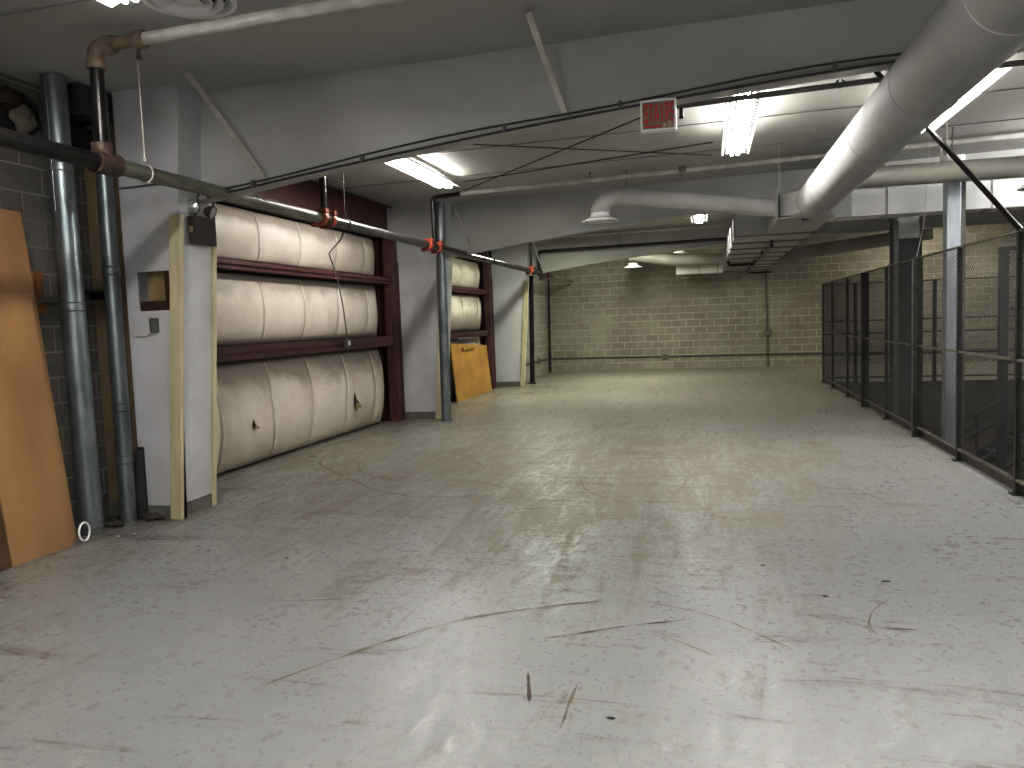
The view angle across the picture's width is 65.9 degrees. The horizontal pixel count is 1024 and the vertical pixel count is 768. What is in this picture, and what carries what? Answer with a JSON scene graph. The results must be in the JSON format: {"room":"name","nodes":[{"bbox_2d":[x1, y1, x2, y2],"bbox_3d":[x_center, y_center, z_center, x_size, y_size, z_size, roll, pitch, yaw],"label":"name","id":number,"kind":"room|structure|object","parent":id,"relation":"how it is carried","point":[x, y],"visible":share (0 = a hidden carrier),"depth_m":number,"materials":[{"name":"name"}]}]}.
{"room":"empty warehouse","nodes":[
{"label":"empty warehouse","id":0,"kind":"room"},
{"bbox_2d":[0,72,109,526],"bbox_3d":[-4.881,-0.342,2.777,0.300,3.800,9.100,-1,5,14],"label":"wall","id":1,"kind":"structure","parent":0,"point":[24,181],"depth_m":6.51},
{"bbox_2d":[0,85,41,134],"bbox_3d":[-3.850,-2.124,6.172,0.142,0.390,0.500,-1,5,14],"label":"insulation","id":2,"kind":"object","parent":1,"relation":"attached to","point":[19,113],"visible":0.97,"depth_m":6.14,"materials":[{"name":"fabric"}]},
{"bbox_2d":[31,271,45,314],"bbox_3d":[-3.811,-0.726,6.304,0.090,0.340,0.100,-1,5,14],"label":"wood block","id":3,"kind":"object","parent":1,"relation":"attached to","point":[37,277],"visible":0.53,"depth_m":6.29,"materials":[{"name":"brown wood"}]},
{"bbox_2d":[36,297,58,304],"bbox_3d":[-3.726,-0.604,6.346,0.056,0.219,0.405,0,5,20],"label":"conduit","id":4,"kind":"object","parent":3,"relation":"attached to","point":[48,299],"visible":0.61,"depth_m":6.32,"materials":[{"name":"grey metal"}]},
{"bbox_2d":[71,127,92,149],"bbox_3d":[-3.668,-2.088,6.722,0.210,0.140,0.195,-1,5,14],"label":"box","id":5,"kind":"object","parent":1,"relation":"attached to","point":[81,137],"visible":0.48,"depth_m":6.63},
{"bbox_2d":[84,290,103,299],"bbox_3d":[-3.611,-0.768,6.820,0.230,0.070,0.200,-1,5,14],"label":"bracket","id":6,"kind":"object","parent":1,"relation":"attached to","point":[94,294],"visible":0.61,"depth_m":6.89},
{"bbox_2d":[81,94,137,500],"bbox_3d":[-3.478,-0.673,7.018,0.390,3.700,0.170,-1,5,14],"label":"wall","id":7,"kind":"structure","parent":0,"point":[90,181],"depth_m":6.96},
{"bbox_2d":[108,501,138,515],"bbox_3d":[-3.436,1.113,7.067,0.390,0.130,0.015,-1,5,14],"label":"baseboard","id":8,"kind":"structure","parent":7,"relation":"attached to","point":[114,508],"depth_m":7.09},
{"bbox_2d":[214,202,479,420],"bbox_3d":[-2.292,-1.286,13.685,0.100,3.800,13.400,-1,5,14],"label":"wall","id":9,"kind":"structure","parent":0,"point":[375,286],"depth_m":12.12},
{"bbox_2d":[218,181,386,238],"bbox_3d":[-2.880,-2.470,10.378,0.170,0.565,6.400,-1,5,14],"label":"header","id":10,"kind":"object","parent":9,"relation":"attached to","point":[305,194],"visible":0.25,"depth_m":11.45,"materials":[{"name":"brown metal"}]},
{"bbox_2d":[308,180,391,207],"bbox_3d":[-2.755,-2.761,10.673,0.028,0.028,6.400,-1,5,14],"label":"conduit","id":11,"kind":"object","parent":10,"relation":"attached to","point":[313,181],"visible":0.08,"depth_m":11.93,"materials":[{"name":"black metal"}]},
{"bbox_2d":[457,251,487,262],"bbox_3d":[-1.291,-3.029,16.816,0.170,0.565,5.830,-1,5,14],"label":"header","id":12,"kind":"object","parent":9,"relation":"attached to","point":[486,252],"visible":0.04,"depth_m":18.90,"materials":[{"name":"metal"}]},
{"bbox_2d":[0,362,1023,767],"bbox_3d":[5.443,0.768,10.145,16.750,0.302,28.100,-1,5,14],"label":"floor","id":13,"kind":"structure","parent":0,"point":[556,557],"depth_m":4.55,"materials":[{"name":"paint"}]},
{"bbox_2d":[0,508,10,571],"bbox_3d":[-3.765,0.368,5.194,0.238,1.930,0.690,-1,5,14],"label":"leaning board","id":14,"kind":"object","parent":13,"relation":"on","point":[5,564],"visible":1,"depth_m":5.54,"materials":[{"name":"brown wood"}]},
{"bbox_2d":[0,293,73,566],"bbox_3d":[-3.616,0.304,5.819,0.228,1.950,0.560,-1,5,14],"label":"leaning board","id":15,"kind":"object","parent":13,"relation":"on","point":[33,504],"visible":1,"depth_m":5.85,"materials":[{"name":"brown wood"}]},
{"bbox_2d":[0,209,76,539],"bbox_3d":[-3.758,-0.021,5.872,0.298,2.600,0.770,-1,5,14],"label":"leaning board","id":16,"kind":"object","parent":13,"relation":"on","point":[15,270],"visible":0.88,"depth_m":6.12,"materials":[{"name":"orange wood"}]},
{"bbox_2d":[39,72,104,535],"bbox_3d":[-3.527,-0.599,6.349,0.220,3.662,0.197,-1,5,14],"label":"pipe","id":17,"kind":"object","parent":13,"relation":"on","point":[54,93],"visible":0.93,"depth_m":6.29,"materials":[{"name":"grey metal"}]},
{"bbox_2d":[78,521,90,541],"bbox_3d":[-3.378,1.165,6.238,0.018,0.162,0.128,-1,5,14],"label":"ring","id":18,"kind":"object","parent":13,"relation":"on","point":[84,522],"visible":1,"depth_m":6.24,"materials":[{"name":"plastic"}]},
{"bbox_2d":[104,515,119,520],"bbox_3d":[-3.513,1.168,6.951,0.162,0.041,0.202,-1,5,14],"label":"heap","id":19,"kind":"object","parent":13,"relation":"on","point":[107,517],"visible":0.73,"depth_m":6.88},
{"bbox_2d":[90,91,137,523],"bbox_3d":[-3.374,-0.611,6.692,0.149,3.620,0.147,-3,5,-12],"label":"pipe","id":20,"kind":"object","parent":13,"relation":"on","point":[110,267],"visible":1,"depth_m":6.67,"materials":[{"name":"grey metal"}]},
{"bbox_2d":[104,522,123,526],"bbox_3d":[-3.369,1.181,6.686,0.212,0.045,0.120,-1,5,14],"label":"heap","id":21,"kind":"object","parent":13,"relation":"on","point":[118,523],"visible":0.89,"depth_m":6.64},
{"bbox_2d":[134,447,147,519],"bbox_3d":[-3.248,0.868,6.907,0.060,0.630,0.068,-1,5,14],"label":"metal angle","id":22,"kind":"object","parent":13,"relation":"on","point":[139,454],"visible":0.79,"depth_m":6.88,"materials":[{"name":"grey paint"}]},
{"bbox_2d":[143,512,164,520],"bbox_3d":[-3.118,1.147,6.854,0.207,0.070,0.125,-1,5,14],"label":"rag","id":23,"kind":"object","parent":13,"relation":"on","point":[147,516],"visible":1,"depth_m":6.83,"materials":[{"name":"fabric"}]},
{"bbox_2d":[112,83,216,519],"bbox_3d":[-2.963,-0.690,6.985,0.650,3.703,0.565,-1,5,14],"label":"boxed column","id":24,"kind":"structure","parent":13,"relation":"on","point":[171,279],"depth_m":6.81,"materials":[{"name":"white paint"}]},
{"bbox_2d":[119,184,157,188],"bbox_3d":[-3.041,-1.672,6.755,0.597,0.053,0.183,-1,5,14],"label":"wire","id":25,"kind":"object","parent":24,"relation":"attached to","point":[148,184],"visible":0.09,"depth_m":6.69,"materials":[{"name":"grey metal"}]},
{"bbox_2d":[135,318,159,336],"bbox_3d":[-3.147,-0.485,6.792,0.235,0.153,0.040,-1,5,14],"label":"switch box","id":26,"kind":"object","parent":24,"relation":"attached to","point":[153,322],"visible":1,"depth_m":6.76,"materials":[{"name":"grey metal"}]},
{"bbox_2d":[188,200,216,245],"bbox_3d":[-2.690,-1.404,6.892,0.133,0.369,0.313,0,5,19],"label":"emergency light","id":27,"kind":"object","parent":24,"relation":"attached to","point":[202,230],"visible":1,"depth_m":6.85,"materials":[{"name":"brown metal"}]},
{"bbox_2d":[217,347,383,473],"bbox_3d":[-2.803,0.243,10.367,0.277,1.265,5.840,-1,5,14],"label":"insulation","id":28,"kind":"object","parent":13,"relation":"on","point":[271,406],"visible":0.79,"depth_m":10.08},
{"bbox_2d":[374,238,405,421],"bbox_3d":[-2.063,-0.909,13.377,0.280,3.080,0.310,-1,5,14],"label":"steel post","id":29,"kind":"object","parent":13,"relation":"on","point":[388,295],"visible":0.84,"depth_m":13.31,"materials":[{"name":"brown metal"}]},
{"bbox_2d":[217,257,390,284],"bbox_3d":[-2.838,-1.462,10.269,0.250,0.110,5.960,-1,5,14],"label":"beam","id":30,"kind":"structure","parent":29,"relation":"attached to","point":[224,264],"depth_m":10.09,"materials":[{"name":"red metal"}]},
{"bbox_2d":[211,202,373,274],"bbox_3d":[-2.925,-1.836,10.217,0.180,0.650,5.840,-1,5,14],"label":"insulation","id":31,"kind":"object","parent":30,"relation":"on","point":[242,234],"visible":0.64,"depth_m":10.13},
{"bbox_2d":[217,335,393,361],"bbox_3d":[-2.803,-0.475,10.346,0.250,0.170,5.960,-1,5,14],"label":"beam","id":32,"kind":"structure","parent":29,"relation":"attached to","point":[226,353],"depth_m":10.01,"materials":[{"name":"red metal"}]},
{"bbox_2d":[217,271,377,345],"bbox_3d":[-2.893,-0.977,10.284,0.182,0.845,5.840,-1,5,14],"label":"insulation","id":33,"kind":"object","parent":32,"relation":"on","point":[251,308],"visible":0.73,"depth_m":10.16},
{"bbox_2d":[386,200,452,418],"bbox_3d":[-1.534,-1.266,13.709,1.098,3.703,0.555,-1,5,14],"label":"boxed column","id":34,"kind":"structure","parent":13,"relation":"on","point":[418,289],"depth_m":13.49,"materials":[{"name":"white paint"}]},
{"bbox_2d":[435,201,452,421],"bbox_3d":[-1.145,-1.177,13.050,0.208,3.602,0.180,-1,5,14],"label":"pipe","id":35,"kind":"object","parent":13,"relation":"on","point":[445,392],"visible":1,"depth_m":12.99,"materials":[{"name":"grey metal"}]},
{"bbox_2d":[449,336,480,397],"bbox_3d":[-1.301,-0.314,16.688,0.164,1.285,5.080,-1,5,14],"label":"blanket","id":36,"kind":"object","parent":13,"relation":"on","point":[466,341],"visible":0.05,"depth_m":16.93,"materials":[{"name":"grey fabric"}]},
{"bbox_2d":[450,343,491,402],"bbox_3d":[-0.875,-0.340,17.500,0.120,1.220,2.700,-1,5,14],"label":"leaning board","id":37,"kind":"object","parent":13,"relation":"on","point":[471,371],"visible":0.93,"depth_m":17.29,"materials":[{"name":"orange wood"}]},
{"bbox_2d":[457,337,479,339],"bbox_3d":[-0.940,-0.992,17.201,0.039,0.069,1.601,-1,5,14],"label":"rod","id":38,"kind":"object","parent":37,"relation":"on","point":[471,337],"visible":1,"depth_m":17.14,"materials":[{"name":"grey metal"}]},
{"bbox_2d":[461,346,475,349],"bbox_3d":[-0.949,-0.786,17.273,0.050,0.050,0.900,-1,5,14],"label":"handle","id":39,"kind":"object","parent":37,"relation":"attached to","point":[471,347],"visible":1,"depth_m":17.18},
{"bbox_2d":[477,262,495,388],"bbox_3d":[-0.611,-1.420,19.259,0.280,3.080,0.310,-1,5,14],"label":"steel post","id":40,"kind":"object","parent":13,"relation":"on","point":[485,282],"visible":0.69,"depth_m":19.17,"materials":[{"name":"brown metal"}]},
{"bbox_2d":[450,330,488,338],"bbox_3d":[-1.268,-1.025,16.649,0.210,0.135,5.180,-1,5,14],"label":"beam","id":41,"kind":"structure","parent":40,"relation":"attached to","point":[462,334],"depth_m":17.46,"materials":[{"name":"red metal"}]},
{"bbox_2d":[450,293,480,331],"bbox_3d":[-1.336,-1.512,16.592,0.181,0.850,5.080,-1,5,14],"label":"blanket","id":42,"kind":"object","parent":41,"relation":"on","point":[465,308],"visible":0.48,"depth_m":17.64,"materials":[{"name":"white fabric"}]},
{"bbox_2d":[452,286,487,294],"bbox_3d":[-1.303,-1.994,16.573,0.210,0.110,5.180,-1,5,14],"label":"beam","id":43,"kind":"structure","parent":40,"relation":"attached to","point":[455,289],"depth_m":17.66,"materials":[{"name":"red metal"}]},
{"bbox_2d":[452,258,479,288],"bbox_3d":[-1.369,-2.377,16.525,0.178,0.665,5.080,-1,5,14],"label":"blanket","id":44,"kind":"object","parent":43,"relation":"on","point":[465,273],"visible":0.39,"depth_m":17.64,"materials":[{"name":"white fabric"}]},
{"bbox_2d":[487,243,529,386],"bbox_3d":[-0.037,-1.794,19.775,1.098,3.703,0.355,-1,5,14],"label":"boxed column","id":45,"kind":"structure","parent":13,"relation":"on","point":[510,286],"depth_m":19.65,"materials":[{"name":"white paint"}]},
{"bbox_2d":[529,275,535,383],"bbox_3d":[0.490,-1.482,20.372,0.221,2.952,0.199,-1,5,14],"label":"iron standpipe","id":46,"kind":"object","parent":13,"relation":"on","point":[531,285],"visible":0.91,"depth_m":20.33,"materials":[{"name":"black metal"}]},
{"bbox_2d":[547,279,550,371],"bbox_3d":[1.169,-1.816,24.672,0.110,2.901,0.070,-1,5,14],"label":"iron standpipe","id":47,"kind":"object","parent":13,"relation":"on","point":[548,280],"visible":1,"depth_m":24.65,"materials":[{"name":"black metal"}]},
{"bbox_2d":[821,228,1023,495],"bbox_3d":[5.372,-0.578,11.286,0.123,2.211,13.200,-1,5,14],"label":"mesh fence","id":48,"kind":"object","parent":13,"relation":"on","point":[916,344],"visible":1,"depth_m":9.07,"materials":[{"name":"metal"}]},
{"bbox_2d":[873,71,1022,230],"bbox_3d":[3.647,-2.012,6.667,1.147,1.516,0.044,0,5,25],"label":"pipe","id":49,"kind":"object","parent":48,"relation":"on","point":[935,136],"visible":0.65,"depth_m":6.59,"materials":[{"name":"black metal"}]},
{"bbox_2d":[824,276,1023,381],"bbox_3d":[11.023,-1.191,16.609,8.371,2.200,0.060,-1,5,14],"label":"mesh fence","id":50,"kind":"object","parent":13,"relation":"on","point":[933,300],"visible":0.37,"depth_m":17.06,"materials":[{"name":"metal"}]},
{"bbox_2d":[825,379,1023,493],"bbox_3d":[5.471,0.628,11.263,0.070,0.365,13.500,-1,5,14],"label":"kerb","id":51,"kind":"object","parent":13,"relation":"attached to","point":[988,471],"visible":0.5,"depth_m":8.71,"materials":[{"name":"brown metal"}]},
{"bbox_2d":[889,218,893,411],"bbox_3d":[5.690,0.463,11.867,0.136,6.023,0.054,-1,5,14],"label":"slim post","id":52,"kind":"object","parent":51,"relation":"attached to","point":[892,221],"visible":0.38,"depth_m":11.71,"materials":[{"name":"black metal"}]},
{"bbox_2d":[937,388,1023,480],"bbox_3d":[7.127,0.965,9.592,4.022,1.809,2.400,-1,5,14],"label":"stair","id":53,"kind":"structure","parent":13,"relation":"attached to","point":[994,422],"depth_m":10.72,"materials":[{"name":"grey metal"}]},
{"bbox_2d":[996,246,1023,471],"bbox_3d":[7.041,0.699,8.246,3.530,4.420,0.080,-1,5,14],"label":"guard","id":54,"kind":"object","parent":53,"relation":"attached to","point":[1003,250],"visible":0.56,"depth_m":8.55,"materials":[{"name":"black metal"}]},
{"bbox_2d":[0,0,1023,232],"bbox_3d":[5.287,-3.224,9.785,16.750,0.430,28.400,-1,5,14],"label":"ceiling","id":55,"kind":"structure","parent":0,"point":[37,37],"depth_m":6.25,"materials":[{"name":"white paint"}]},
{"bbox_2d":[67,83,112,126],"bbox_3d":[-3.627,-2.332,6.610,0.350,0.240,0.350,-1,5,14],"label":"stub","id":56,"kind":"object","parent":55,"relation":"attached to","point":[79,101],"visible":0.57,"depth_m":6.45,"materials":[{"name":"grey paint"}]},
{"bbox_2d":[97,0,138,7],"bbox_3d":[-2.419,-2.154,3.268,0.320,0.241,2.430,-1,5,14],"label":"fluorescent light","id":57,"kind":"object","parent":55,"relation":"hanging from","point":[111,3],"visible":0.94,"depth_m":4.43,"materials":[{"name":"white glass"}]},
{"bbox_2d":[141,0,236,18],"bbox_3d":[-1.772,-2.256,4.304,0.498,0.346,0.498,-1,5,14],"label":"ceiling vent","id":58,"kind":"object","parent":55,"relation":"in","point":[191,9],"visible":1,"depth_m":4.42,"materials":[{"name":"white metal"}]},
{"bbox_2d":[110,0,404,59],"bbox_3d":[0.245,-2.382,4.591,6.062,0.325,0.120,-1,5,14],"label":"pipe","id":59,"kind":"object","parent":55,"relation":"attached to","point":[139,39],"visible":1,"depth_m":5.07,"materials":[{"name":"white metal"}]},
{"bbox_2d":[0,55,574,283],"bbox_3d":[-1.072,-2.495,12.452,0.183,1.053,25.000,-1,5,14],"label":"pipe","id":60,"kind":"object","parent":55,"relation":"hanging from","point":[101,159],"visible":0.97,"depth_m":6.22,"materials":[{"name":"black metal"}]},
{"bbox_2d":[85,34,119,141],"bbox_3d":[-2.773,-1.999,5.369,0.227,0.708,0.132,-1,5,14],"label":"pipe","id":61,"kind":"object","parent":60,"relation":"attached to","point":[95,63],"visible":0.91,"depth_m":5.34,"materials":[{"name":"black metal"}]},
{"bbox_2d":[319,176,326,206],"bbox_3d":[-2.047,-2.248,8.507,0.072,0.815,0.072,-1,5,14],"label":"riser pipe","id":62,"kind":"object","parent":60,"relation":"attached to","point":[322,180],"visible":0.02,"depth_m":8.49,"materials":[{"name":"black metal"}]},
{"bbox_2d":[329,231,350,346],"bbox_3d":[-2.244,-1.148,10.242,0.233,1.396,2.213,-3,5,-11],"label":"hanging cord","id":63,"kind":"object","parent":60,"relation":"hanging from","point":[347,342],"visible":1,"depth_m":11.15,"materials":[{"name":"grey metal"}]},
{"bbox_2d":[529,242,531,266],"bbox_3d":[0.442,-3.105,18.589,0.060,0.775,0.060,-1,5,14],"label":"riser pipe","id":64,"kind":"object","parent":60,"relation":"attached to","point":[530,244],"visible":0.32,"depth_m":18.57,"materials":[{"name":"black metal"}]},
{"bbox_2d":[385,158,459,188],"bbox_3d":[-1.157,-2.744,9.970,0.320,0.184,2.300,-1,5,14],"label":"fluorescent light","id":65,"kind":"object","parent":55,"relation":"hanging from","point":[409,166],"visible":0.6,"depth_m":10.02,"materials":[{"name":"white plastic"}]},
{"bbox_2d":[445,117,639,198],"bbox_3d":[0.217,-2.812,10.090,0.016,0.076,5.274,-4,5,-28],"label":"rod","id":66,"kind":"object","parent":55,"relation":"attached to","point":[639,117],"visible":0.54,"depth_m":9.45,"materials":[{"name":"black metal"}]},
{"bbox_2d":[463,142,712,181],"bbox_3d":[0.852,-2.864,10.265,3.530,0.066,0.016,0,5,29],"label":"rod","id":67,"kind":"object","parent":55,"relation":"attached to","point":[706,142],"visible":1,"depth_m":10.14,"materials":[{"name":"black metal"}]},
{"bbox_2d":[473,144,711,155],"bbox_3d":[1.067,-2.866,9.680,3.408,0.064,0.014,-4,5,-24],"label":"rod","id":68,"kind":"object","parent":55,"relation":"attached to","point":[473,144],"visible":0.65,"depth_m":9.60,"materials":[{"name":"black metal"}]},
{"bbox_2d":[194,0,1023,203],"bbox_3d":[4.623,-2.332,5.060,15.190,1.236,0.210,-1,5,14],"label":"roof beam","id":69,"kind":"structure","parent":55,"relation":"attached to","point":[287,126],"depth_m":6.19,"materials":[{"name":"white metal"}]},
{"bbox_2d":[185,71,266,178],"bbox_3d":[-2.310,-2.092,6.430,0.637,0.800,0.048,-6,6,-42],"label":"brace","id":70,"kind":"object","parent":69,"relation":"attached to","point":[188,74],"visible":1,"depth_m":6.42,"materials":[{"name":"white metal"}]},
{"bbox_2d":[525,9,567,113],"bbox_3d":[0.260,-2.296,5.683,0.048,0.558,0.719,0,5,24],"label":"brace","id":71,"kind":"object","parent":69,"relation":"attached to","point":[529,17],"visible":1,"depth_m":5.63,"materials":[{"name":"white metal"}]},
{"bbox_2d":[207,60,895,198],"bbox_3d":[0.937,-1.946,5.879,7.351,0.587,0.040,-1,5,14],"label":"cable","id":72,"kind":"object","parent":69,"relation":"attached to","point":[835,66],"visible":0.87,"depth_m":6.01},
{"bbox_2d":[225,53,901,188],"bbox_3d":[0.933,-1.991,5.864,7.351,0.594,0.018,-1,5,14],"label":"cable","id":73,"kind":"object","parent":69,"relation":"attached to","point":[894,54],"visible":0.81,"depth_m":5.95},
{"bbox_2d":[640,88,676,133],"bbox_3d":[1.073,-2.005,5.773,0.255,0.330,0.160,-1,5,14],"label":"sign","id":74,"kind":"object","parent":69,"relation":"hanging from","point":[657,115],"visible":1,"depth_m":5.71,"materials":[{"name":"white plastic"}]},
{"bbox_2d":[568,225,725,236],"bbox_3d":[3.107,-3.570,18.459,3.650,0.056,0.036,-1,5,14],"label":"conduit","id":75,"kind":"object","parent":55,"relation":"attached to","point":[719,225],"visible":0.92,"depth_m":18.43,"materials":[{"name":"black metal"}]},
{"bbox_2d":[537,230,772,274],"bbox_3d":[5.412,-3.243,18.338,6.894,1.016,7.075,-5,5,-33],"label":"pipe","id":76,"kind":"object","parent":55,"relation":"hanging from","point":[770,247],"visible":0.94,"depth_m":18.77,"materials":[{"name":"black metal"}]},
{"bbox_2d":[582,170,775,223],"bbox_3d":[2.353,-2.705,11.278,2.737,0.804,0.538,-1,5,14],"label":"duct","id":77,"kind":"object","parent":55,"relation":"hanging from","point":[612,197],"visible":0.99,"depth_m":11.20,"materials":[{"name":"white metal"}]},
{"bbox_2d":[673,250,689,253],"bbox_3d":[4.487,-3.716,20.897,0.438,0.506,0.438,-1,5,14],"label":"ceiling light","id":78,"kind":"object","parent":55,"relation":"in","point":[681,251],"visible":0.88,"depth_m":20.77,"materials":[{"name":"white plastic"}]},
{"bbox_2d":[690,214,706,223],"bbox_3d":[3.608,-3.349,15.254,0.320,0.265,2.000,-1,5,14],"label":"fluorescent light","id":79,"kind":"object","parent":55,"relation":"hanging from","point":[698,217],"visible":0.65,"depth_m":15.59,"materials":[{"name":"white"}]},
{"bbox_2d":[430,132,1023,242],"bbox_3d":[4.608,-2.747,10.511,12.034,1.029,0.095,-1,5,14],"label":"pipe","id":80,"kind":"object","parent":55,"relation":"hanging from","point":[682,169],"visible":0.73,"depth_m":11.03,"materials":[{"name":"black metal"}]},
{"bbox_2d":[448,148,1023,257],"bbox_3d":[6.271,-2.912,11.735,15.190,1.236,0.210,-1,5,14],"label":"roof beam","id":81,"kind":"structure","parent":55,"relation":"attached to","point":[493,223],"depth_m":13.04,"materials":[{"name":"grey metal"}]},
{"bbox_2d":[450,199,473,249],"bbox_3d":[-0.825,-2.660,13.179,0.048,0.815,0.515,2,6,41],"label":"brace","id":82,"kind":"object","parent":81,"relation":"attached to","point":[451,201],"visible":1,"depth_m":13.16,"materials":[{"name":"grey metal"}]},
{"bbox_2d":[721,90,764,156],"bbox_3d":[2.275,-2.707,7.912,0.320,0.323,2.650,-1,5,14],"label":"fluorescent light","id":83,"kind":"object","parent":55,"relation":"hanging from","point":[742,107],"visible":0.94,"depth_m":7.77,"materials":[{"name":"white plastic"}]},
{"bbox_2d":[528,210,1023,275],"bbox_3d":[7.780,-3.443,17.849,15.190,1.236,0.210,-1,5,14],"label":"roof beam","id":84,"kind":"structure","parent":55,"relation":"attached to","point":[550,261],"depth_m":18.89,"materials":[{"name":"grey metal"}]},
{"bbox_2d":[532,242,542,270],"bbox_3d":[0.620,-3.196,19.330,0.048,0.843,0.481,1,6,38],"label":"brace","id":85,"kind":"object","parent":84,"relation":"attached to","point":[532,242],"visible":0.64,"depth_m":19.33,"materials":[{"name":"grey metal"}]},
{"bbox_2d":[722,214,814,271],"bbox_3d":[5.444,-3.020,17.770,1.230,0.415,10.910,-1,5,14],"label":"duct","id":86,"kind":"object","parent":84,"relation":"hanging from","point":[748,236],"visible":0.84,"depth_m":14.23,"materials":[{"name":"grey metal"}]},
{"bbox_2d":[624,253,722,267],"bbox_3d":[4.468,-3.505,21.954,2.724,0.520,0.518,-1,5,14],"label":"duct","id":87,"kind":"object","parent":86,"relation":"attached to","point":[662,259],"visible":0.97,"depth_m":21.81,"materials":[{"name":"white metal"}]},
{"bbox_2d":[676,265,722,274],"bbox_3d":[5.389,-3.357,22.721,1.300,0.390,0.520,-1,5,14],"label":"duct","id":88,"kind":"object","parent":86,"relation":"attached to","point":[693,269],"visible":0.64,"depth_m":22.50,"materials":[{"name":"white metal"}]},
{"bbox_2d":[774,228,932,262],"bbox_3d":[8.782,-3.626,20.672,4.036,0.758,0.340,-1,5,14],"label":"duct","id":89,"kind":"object","parent":86,"relation":"attached to","point":[878,240],"visible":0.57,"depth_m":20.59,"materials":[{"name":"grey metal"}]},
{"bbox_2d":[766,149,835,233],"bbox_3d":[4.097,-2.725,11.311,0.730,0.970,2.300,-1,5,14],"label":"box","id":90,"kind":"object","parent":55,"relation":"hanging from","point":[787,219],"visible":0.7,"depth_m":10.69,"materials":[{"name":"white metal"}]},
{"bbox_2d":[796,0,1023,218],"bbox_3d":[2.515,-1.881,4.550,0.464,0.464,11.920,-1,5,14],"label":"duct","id":91,"kind":"object","parent":90,"relation":"attached to","point":[961,43],"visible":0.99,"depth_m":4.63,"materials":[{"name":"white metal"}]},
{"bbox_2d":[856,155,1023,191],"bbox_3d":[5.134,-2.422,9.273,2.524,0.387,0.538,-1,5,14],"label":"duct","id":92,"kind":"object","parent":91,"relation":"attached to","point":[1013,166],"visible":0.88,"depth_m":9.20,"materials":[{"name":"white metal"}]},
{"bbox_2d":[676,60,1023,118],"bbox_3d":[3.324,-2.434,5.708,4.221,0.623,0.044,-1,5,14],"label":"pipe","id":93,"kind":"object","parent":55,"relation":"hanging from","point":[1015,63],"visible":0.59,"depth_m":6.00,"materials":[{"name":"black metal"}]},
{"bbox_2d":[916,134,929,257],"bbox_3d":[5.291,-2.093,10.193,0.182,2.206,0.008,-1,5,14],"label":"wire","id":94,"kind":"object","parent":55,"relation":"hanging from","point":[929,134],"visible":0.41,"depth_m":10.16,"materials":[{"name":"black metal"}]},
{"bbox_2d":[827,137,1023,221],"bbox_3d":[7.442,-2.789,10.115,6.340,0.969,0.515,-1,5,14],"label":"duct","id":95,"kind":"object","parent":55,"relation":"hanging from","point":[909,201],"visible":0.74,"depth_m":10.43,"materials":[{"name":"white metal"}]},
{"bbox_2d":[945,121,948,157],"bbox_3d":[4.997,-2.804,9.066,0.044,0.421,0.024,-1,5,14],"label":"rod","id":96,"kind":"object","parent":55,"relation":"hanging from","point":[946,122],"visible":0.85,"depth_m":9.05,"materials":[{"name":"white metal"}]},
{"bbox_2d":[930,67,1011,130],"bbox_3d":[4.017,-2.736,7.273,0.320,0.356,2.250,-1,5,14],"label":"fluorescent light","id":97,"kind":"object","parent":55,"relation":"hanging from","point":[995,75],"visible":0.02,"depth_m":7.01,"materials":[{"name":"white plastic"}]},
{"bbox_2d":[525,275,551,379],"bbox_3d":[0.234,-2.081,22.709,0.680,3.800,5.400,-1,5,14],"label":"wall","id":98,"kind":"structure","parent":0,"point":[541,340],"depth_m":23.72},
{"bbox_2d":[526,357,551,364],"bbox_3d":[0.734,-0.672,23.070,0.070,0.140,4.500,-1,5,14],"label":"conduit","id":99,"kind":"object","parent":98,"relation":"attached to","point":[539,360],"visible":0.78,"depth_m":23.23,"materials":[{"name":"grey metal"}]},
{"bbox_2d":[549,223,1023,370],"bbox_3d":[8.678,-2.397,23.492,16.800,4.300,0.200,-1,5,14],"label":"wall","id":100,"kind":"structure","parent":0,"point":[610,309],"depth_m":23.99,"materials":[{"name":"beige brick"}]},
{"bbox_2d":[765,270,770,366],"bbox_3d":[7.643,-2.119,23.621,0.160,3.200,0.090,-1,5,14],"label":"conduit","id":101,"kind":"object","parent":100,"relation":"attached to","point":[767,332],"visible":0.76,"depth_m":23.63,"materials":[{"name":"grey metal"}]},
{"bbox_2d":[553,348,1014,358],"bbox_3d":[8.891,-0.923,23.422,15.600,0.140,0.080,-1,5,14],"label":"conduit","id":102,"kind":"object","parent":100,"relation":"attached to","point":[664,356],"visible":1,"depth_m":24.16,"materials":[{"name":"grey metal"}]},
{"bbox_2d":[924,428,1022,479],"bbox_3d":[9.182,2.022,17.756,5.000,2.150,0.200,-1,5,14],"label":"wall","id":103,"kind":"structure","parent":0,"point":[934,429],"depth_m":17.31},
{"bbox_2d":[837,379,1023,427],"bbox_3d":[9.076,0.446,17.432,4.000,1.050,0.212,-1,5,14],"label":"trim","id":104,"kind":"structure","parent":103,"relation":"attached to","point":[930,382],"depth_m":17.12,"materials":[{"name":"grey paint"}]},
{"bbox_3d":[7.565,3.777,11.124,5.000,0.200,14.100,-1,5,14],"label":"floor","id":105,"kind":"structure","parent":0,"visible":0},
{"bbox_2d":[893,216,921,421],"bbox_3d":[6.012,0.379,12.111,0.420,6.530,0.360,-1,5,14],"label":"column","id":106,"kind":"structure","parent":105,"relation":"on","point":[907,230],"depth_m":11.83,"materials":[{"name":"grey metal"}]},
{"bbox_2d":[940,127,965,448],"bbox_3d":[5.570,0.317,10.023,0.270,7.009,0.270,-1,5,14],"label":"column","id":107,"kind":"structure","parent":105,"relation":"on","point":[954,193],"depth_m":9.82,"materials":[{"name":"grey metal"}]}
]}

